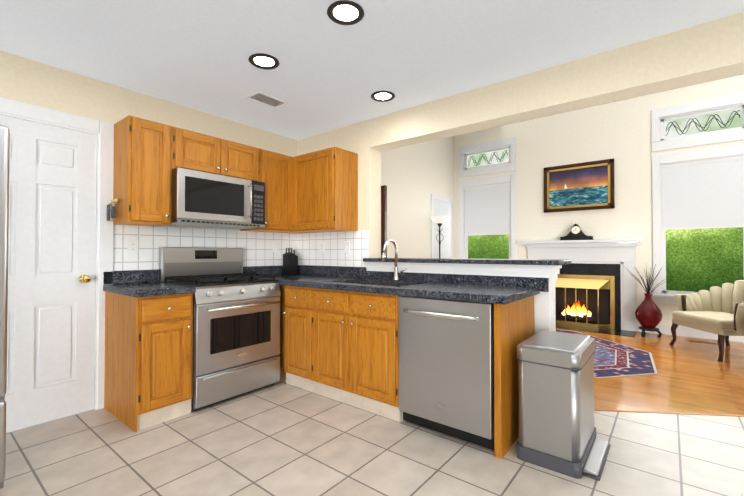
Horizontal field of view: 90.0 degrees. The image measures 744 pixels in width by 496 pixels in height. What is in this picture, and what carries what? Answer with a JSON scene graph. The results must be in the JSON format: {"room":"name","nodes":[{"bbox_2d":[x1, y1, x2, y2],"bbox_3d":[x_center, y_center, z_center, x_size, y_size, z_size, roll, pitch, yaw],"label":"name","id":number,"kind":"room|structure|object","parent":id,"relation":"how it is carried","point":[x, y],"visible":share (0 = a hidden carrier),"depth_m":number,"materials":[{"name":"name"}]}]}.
{"room":"kitchen","nodes":[
{"label":"kitchen","id":0,"kind":"room"},
{"bbox_2d":[0,50,453,270],"bbox_3d":[-0.824,-0.565,4.378,0.120,3.550,7.890,-1,-1,39],"label":"wall","id":1,"kind":"structure","parent":0,"point":[414,177],"depth_m":3.59,"materials":[{"name":"beige paint"}]},
{"bbox_2d":[0,115,96,431],"bbox_3d":[-2.272,0.167,2.440,0.107,2.024,0.770,-1,-1,39],"label":"door","id":2,"kind":"structure","parent":1,"relation":"in","point":[51,283],"depth_m":2.55,"materials":[{"name":"white wood"}]},
{"bbox_2d":[0,97,113,409],"bbox_3d":[-2.312,0.117,2.473,0.121,2.137,0.984,-1,-1,39],"label":"door frame","id":3,"kind":"structure","parent":1,"relation":"attached to","point":[103,131],"depth_m":2.75,"materials":[{"name":"white wood"}]},
{"bbox_2d":[113,115,176,225],"bbox_3d":[-1.753,-0.560,2.845,0.335,0.760,0.296,-1,-1,39],"label":"upper cabinet","id":4,"kind":"object","parent":1,"relation":"attached to","point":[145,151],"depth_m":2.73,"materials":[{"name":"brown wood"}]},
{"bbox_2d":[107,198,118,220],"bbox_3d":[-1.914,-0.281,2.739,0.140,0.161,0.038,-1,-1,39],"label":"keys","id":5,"kind":"object","parent":4,"relation":"hanging from","point":[111,211],"visible":1,"depth_m":2.71,"materials":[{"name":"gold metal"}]},
{"bbox_2d":[104,265,282,284],"bbox_3d":[-1.436,0.234,3.486,0.019,0.099,1.829,-1,-1,39],"label":"backsplash","id":6,"kind":"structure","parent":1,"relation":"attached to","point":[119,277],"depth_m":2.99,"materials":[{"name":"black stone"}]},
{"bbox_2d":[113,224,296,281],"bbox_3d":[-1.415,0.073,3.530,0.005,0.492,1.800,-1,-1,39],"label":"tile backsplash","id":7,"kind":"structure","parent":1,"relation":"attached to","point":[257,247],"depth_m":3.30,"materials":[{"name":"white tile"}]},
{"bbox_2d":[128,239,137,253],"bbox_3d":[-1.883,-0.009,2.932,0.008,0.116,0.072,-1,-1,39],"label":"electrical outlet","id":8,"kind":"object","parent":7,"relation":"attached to","point":[132,246],"visible":1,"depth_m":2.93,"materials":[{"name":"white plastic"}]},
{"bbox_2d":[273,241,277,251],"bbox_3d":[-1.033,-0.015,3.994,0.010,0.116,0.072,-1,-1,39],"label":"electrical outlet","id":9,"kind":"object","parent":7,"relation":"attached to","point":[275,246],"visible":1,"depth_m":3.99,"materials":[{"name":"white plastic"}]},
{"bbox_2d":[177,128,260,181],"bbox_3d":[-1.415,-0.772,3.270,0.335,0.325,0.782,-1,-1,39],"label":"upper cabinet","id":10,"kind":"object","parent":1,"relation":"attached to","point":[196,151],"depth_m":3.13,"materials":[{"name":"brown wood"}]},
{"bbox_2d":[170,168,264,228],"bbox_3d":[-1.365,-0.397,3.225,0.462,0.415,0.780,-1,-1,39],"label":"over-the-range microwave","id":11,"kind":"object","parent":10,"relation":"attached to","point":[205,199],"visible":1,"depth_m":3.06,"materials":[{"name":"silver metal"}]},
{"bbox_2d":[240,149,296,233],"bbox_3d":[-1.026,-0.549,3.714,0.385,0.760,0.398,-1,-1,39],"label":"upper cabinet","id":12,"kind":"object","parent":1,"relation":"attached to","point":[276,168],"depth_m":3.63,"materials":[{"name":"brown wood"}]},
{"bbox_2d":[431,194,452,257],"bbox_3d":[1.328,-0.149,6.929,0.050,1.625,0.880,-1,-1,39],"label":"door","id":13,"kind":"structure","parent":1,"relation":"in","point":[441,206],"depth_m":6.94,"materials":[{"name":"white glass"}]},
{"bbox_2d":[0,367,743,495],"bbox_3d":[1.082,1.207,1.839,6.000,0.060,6.100,-1,-1,39],"label":"floor","id":14,"kind":"structure","parent":0,"point":[281,437],"depth_m":2.10,"materials":[{"name":"beige tile"}]},
{"bbox_2d":[0,125,9,487],"bbox_3d":[-2.256,0.294,1.613,0.762,1.760,0.900,-1,-1,39],"label":"refrigerator","id":15,"kind":"object","parent":14,"relation":"on","point":[4,174],"visible":1,"depth_m":1.76,"materials":[{"name":"silver metal"}]},
{"bbox_2d":[104,289,195,431],"bbox_3d":[-1.636,0.755,2.721,0.620,0.867,0.366,-1,-1,39],"label":"base cabinet","id":16,"kind":"object","parent":14,"relation":"on","point":[149,340],"depth_m":2.53,"materials":[{"name":"brown wood"}]},
{"bbox_2d":[103,281,194,296],"bbox_3d":[-1.638,0.297,2.722,0.657,0.047,0.385,-1,-1,39],"label":"countertop","id":17,"kind":"structure","parent":16,"relation":"on","point":[133,288],"depth_m":2.56,"materials":[{"name":"black stone"}]},
{"bbox_2d":[159,247,280,410],"bbox_3d":[-1.256,0.594,3.143,0.715,1.200,0.746,-1,-1,39],"label":"gas range","id":18,"kind":"object","parent":14,"relation":"on","point":[236,331],"visible":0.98,"depth_m":2.98,"materials":[{"name":"silver metal"}]},
{"bbox_2d":[279,285,318,393],"bbox_3d":[-0.412,0.763,3.373,0.448,0.867,0.620,-1,-1,39],"label":"base cabinet","id":19,"kind":"object","parent":14,"relation":"on","point":[299,308],"depth_m":3.14,"materials":[{"name":"brown wood"}]},
{"bbox_2d":[319,289,354,406],"bbox_3d":[-0.136,0.760,3.152,0.551,0.867,0.620,-1,-1,39],"label":"base cabinet","id":20,"kind":"object","parent":14,"relation":"on","point":[339,333],"depth_m":2.87,"materials":[{"name":"brown wood"}]},
{"bbox_2d":[355,293,434,421],"bbox_3d":[0.164,0.757,2.913,0.508,0.867,0.620,-1,-1,39],"label":"base cabinet","id":21,"kind":"object","parent":14,"relation":"on","point":[376,314],"depth_m":2.62,"materials":[{"name":"brown wood"}]},
{"bbox_2d":[264,273,538,304],"bbox_3d":[-0.069,0.302,3.124,2.607,0.047,0.690,-1,-1,39],"label":"countertop","id":22,"kind":"structure","parent":21,"relation":"on","point":[448,290],"depth_m":2.62,"materials":[{"name":"black stone"}]},
{"bbox_2d":[283,248,297,275],"bbox_3d":[-0.866,0.143,3.948,0.100,0.290,0.120,-1,-1,39],"label":"knife block","id":23,"kind":"object","parent":22,"relation":"on","point":[290,264],"visible":1,"depth_m":3.91,"materials":[{"name":"black plastic"}]},
{"bbox_2d":[355,281,378,284],"bbox_3d":[0.037,0.403,3.025,0.748,0.181,0.438,-1,-1,39],"label":"sink","id":24,"kind":"object","parent":22,"relation":"in","point":[356,282],"depth_m":3.34,"materials":[{"name":"silver metal"}]},
{"bbox_2d":[381,239,406,279],"bbox_3d":[0.183,0.100,3.154,0.132,0.357,0.242,-1,-1,39],"label":"faucet","id":25,"kind":"object","parent":22,"relation":"on","point":[396,272],"visible":1,"depth_m":3.22,"materials":[{"name":"silver metal"}]},
{"bbox_2d":[398,296,493,449],"bbox_3d":[0.582,0.749,2.501,0.636,0.850,0.657,-1,-1,39],"label":"dishwasher","id":26,"kind":"object","parent":14,"relation":"on","point":[446,365],"visible":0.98,"depth_m":2.27,"materials":[{"name":"silver metal"}]},
{"bbox_2d":[517,330,610,480],"bbox_3d":[1.129,0.862,2.177,0.403,0.640,0.536,-1,-1,39],"label":"trash can","id":27,"kind":"object","parent":14,"relation":"on","point":[557,430],"visible":1,"depth_m":2.01,"materials":[{"name":"grey metal"}]},
{"bbox_2d":[0,0,743,139],"bbox_3d":[0.333,-1.315,0.935,6.000,0.080,3.700,-1,-1,39],"label":"ceiling","id":28,"kind":"structure","parent":0,"point":[327,74],"depth_m":2.30,"materials":[{"name":"paint"}]},
{"bbox_2d":[249,53,278,69],"bbox_3d":[-0.724,-1.248,2.495,0.200,0.011,0.200,-1,-1,39],"label":"recessed light","id":29,"kind":"object","parent":28,"relation":"in","point":[263,61],"visible":0.98,"depth_m":2.49,"materials":[{"name":"brown metal"}]},
{"bbox_2d":[246,91,287,107],"bbox_3d":[-0.878,-1.241,3.118,0.170,0.009,0.300,-1,-1,39],"label":"ceiling vent","id":30,"kind":"object","parent":28,"relation":"in","point":[264,98],"visible":1,"depth_m":3.10,"materials":[{"name":"silver metal"}]},
{"bbox_2d":[327,0,363,24],"bbox_3d":[-0.141,-1.255,1.991,0.200,0.011,0.200,-1,-1,39],"label":"recessed light","id":31,"kind":"object","parent":28,"relation":"in","point":[344,12],"visible":1,"depth_m":1.98,"materials":[{"name":"brown metal"}]},
{"bbox_2d":[371,91,394,101],"bbox_3d":[0.090,-1.241,3.048,0.200,0.011,0.200,-1,-1,39],"label":"recessed light","id":32,"kind":"object","parent":28,"relation":"in","point":[382,96],"visible":1,"depth_m":3.05,"materials":[{"name":"brown metal"}]},
{"bbox_2d":[363,258,571,333],"bbox_3d":[0.700,0.642,3.125,1.683,1.103,0.420,-1,-1,39],"label":"wall","id":33,"kind":"structure","parent":0,"point":[544,268],"depth_m":2.73,"materials":[{"name":"white paint"}]},
{"bbox_2d":[551,303,554,319],"bbox_3d":[1.285,0.448,2.640,0.008,0.116,0.072,-1,-1,39],"label":"outlet","id":34,"kind":"object","parent":33,"relation":"attached to","point":[552,311],"visible":0.98,"depth_m":2.62,"materials":[{"name":"white plastic"}]},
{"bbox_2d":[297,12,743,266],"bbox_3d":[1.547,-0.590,2.445,6.000,3.550,0.190,-1,-1,39],"label":"wall","id":35,"kind":"structure","parent":0,"point":[713,50],"depth_m":2.61,"materials":[{"name":"beige paint"}]},
{"bbox_2d":[293,147,357,233],"bbox_3d":[-0.496,-0.549,3.701,0.600,0.760,0.389,-1,-1,39],"label":"upper cabinet","id":36,"kind":"object","parent":35,"relation":"attached to","point":[315,192],"depth_m":3.56,"materials":[{"name":"brown wood"}]},
{"bbox_2d":[297,230,368,266],"bbox_3d":[-0.439,0.009,3.899,1.050,0.355,0.006,-1,-1,39],"label":"tile backsplash","id":37,"kind":"structure","parent":35,"relation":"attached to","point":[308,253],"depth_m":3.86,"materials":[{"name":"white tile"}]},
{"bbox_2d":[319,242,323,252],"bbox_3d":[-0.535,-0.005,3.965,0.072,0.116,0.008,-1,-1,39],"label":"electrical outlet","id":38,"kind":"object","parent":37,"relation":"attached to","point":[321,247],"visible":1,"depth_m":3.96,"materials":[{"name":"white plastic"}]},
{"bbox_2d":[344,241,349,252],"bbox_3d":[-0.254,-0.008,3.739,0.072,0.116,0.010,-1,-1,39],"label":"electrical outlet","id":39,"kind":"object","parent":37,"relation":"attached to","point":[346,246],"visible":1,"depth_m":3.73,"materials":[{"name":"white plastic"}]},
{"bbox_2d":[381,185,386,257],"bbox_3d":[-0.139,0.287,3.983,0.760,1.825,0.090,-1,-1,39],"label":"door leaf","id":40,"kind":"structure","parent":35,"relation":"in","point":[383,214],"depth_m":3.73,"materials":[{"name":"brown wood"}]},
{"bbox_2d":[453,74,743,330],"bbox_3d":[3.991,-0.550,5.503,6.000,3.550,0.120,-1,-1,39],"label":"wall","id":41,"kind":"structure","parent":0,"point":[619,132],"depth_m":5.78,"materials":[{"name":"beige paint"}]},
{"bbox_2d":[459,137,515,258],"bbox_3d":[2.142,-0.577,6.935,1.127,2.780,0.172,-1,-1,39],"label":"window","id":42,"kind":"structure","parent":41,"relation":"in","point":[489,205],"depth_m":6.91,"materials":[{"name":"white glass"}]},
{"bbox_2d":[544,159,614,212],"bbox_3d":[3.290,-0.977,5.961,1.000,0.755,0.045,-1,-1,39],"label":"picture","id":43,"kind":"object","parent":41,"relation":"attached to","point":[582,186],"visible":0.96,"depth_m":5.94,"materials":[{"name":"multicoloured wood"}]},
{"bbox_2d":[638,323,743,342],"bbox_3d":[5.098,1.149,4.509,3.060,0.125,0.014,-1,-1,39],"label":"baseboard","id":44,"kind":"structure","parent":41,"relation":"attached to","point":[684,331],"depth_m":5.08,"materials":[{"name":"white wood"}]},
{"bbox_2d":[651,93,743,304],"bbox_3d":[4.491,-0.601,5.058,1.123,2.780,0.172,-1,-1,39],"label":"window","id":45,"kind":"structure","parent":41,"relation":"in","point":[701,190],"depth_m":5.10,"materials":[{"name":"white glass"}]},
{"bbox_2d":[556,328,743,416],"bbox_3d":[2.786,1.233,3.966,6.006,0.064,3.750,-1,-1,39],"label":"floor","id":46,"kind":"structure","parent":0,"point":[693,378],"depth_m":3.31,"materials":[{"name":"brown wood"}]},
{"bbox_2d":[430,216,449,257],"bbox_3d":[1.161,0.349,6.371,0.340,1.775,0.340,-1,-1,39],"label":"torchiere floor lamp","id":47,"kind":"object","parent":46,"relation":"on","point":[439,220],"visible":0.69,"depth_m":6.32,"materials":[{"name":"white glass"}]},
{"bbox_2d":[520,239,641,330],"bbox_3d":[3.238,0.554,5.883,1.680,1.352,0.200,-1,-1,39],"label":"fireplace","id":48,"kind":"object","parent":46,"relation":"on","point":[595,284],"visible":0.92,"depth_m":5.76,"materials":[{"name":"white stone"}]},
{"bbox_2d":[560,224,593,239],"bbox_3d":[3.238,-0.253,5.893,0.470,0.259,0.115,-1,-1,39],"label":"mantel clock","id":49,"kind":"object","parent":48,"relation":"on","point":[576,232],"visible":1,"depth_m":5.85,"materials":[{"name":"black wood"}]},
{"bbox_2d":[556,324,636,336],"bbox_3d":[3.146,1.226,5.759,1.530,0.004,0.500,-1,-1,39],"label":"hearth","id":50,"kind":"object","parent":46,"relation":"on","point":[620,332],"visible":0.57,"depth_m":5.50,"materials":[{"name":"black stone"}]},
{"bbox_2d":[556,329,657,377],"bbox_3d":[2.159,1.207,4.676,2.294,0.005,2.227,-1,-1,39],"label":"rug","id":51,"kind":"object","parent":46,"relation":"on","point":[612,359],"visible":0.19,"depth_m":3.96,"materials":[{"name":"blue fabric"}]},
{"bbox_2d":[625,265,671,337],"bbox_3d":[3.840,0.725,5.179,0.538,1.007,0.371,-1,-1,39],"label":"floor vase","id":52,"kind":"object","parent":46,"relation":"on","point":[648,314],"visible":1,"depth_m":5.10,"materials":[{"name":"red ceramic"}]},
{"bbox_2d":[686,339,717,344],"bbox_3d":[4.265,1.212,4.813,0.300,0.006,0.120,-1,-1,39],"label":"floor vent","id":53,"kind":"object","parent":46,"relation":"in","point":[699,341],"visible":1,"depth_m":4.81,"materials":[{"name":"brown wood"}]},
{"bbox_2d":[670,280,743,361],"bbox_3d":[4.093,0.783,4.290,1.046,0.869,1.090,-1,-1,39],"label":"armchair","id":54,"kind":"object","parent":46,"relation":"on","point":[718,311],"visible":1,"depth_m":4.49,"materials":[{"name":"beige fabric"}]},
{"label":"outside","id":55,"kind":"structure","parent":0,"visible":0},
{"bbox_2d":[468,227,743,291],"bbox_3d":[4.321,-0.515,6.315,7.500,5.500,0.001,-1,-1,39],"label":"hedge","id":56,"kind":"object","parent":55,"point":[697,260],"depth_m":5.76,"materials":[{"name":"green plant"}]}
]}

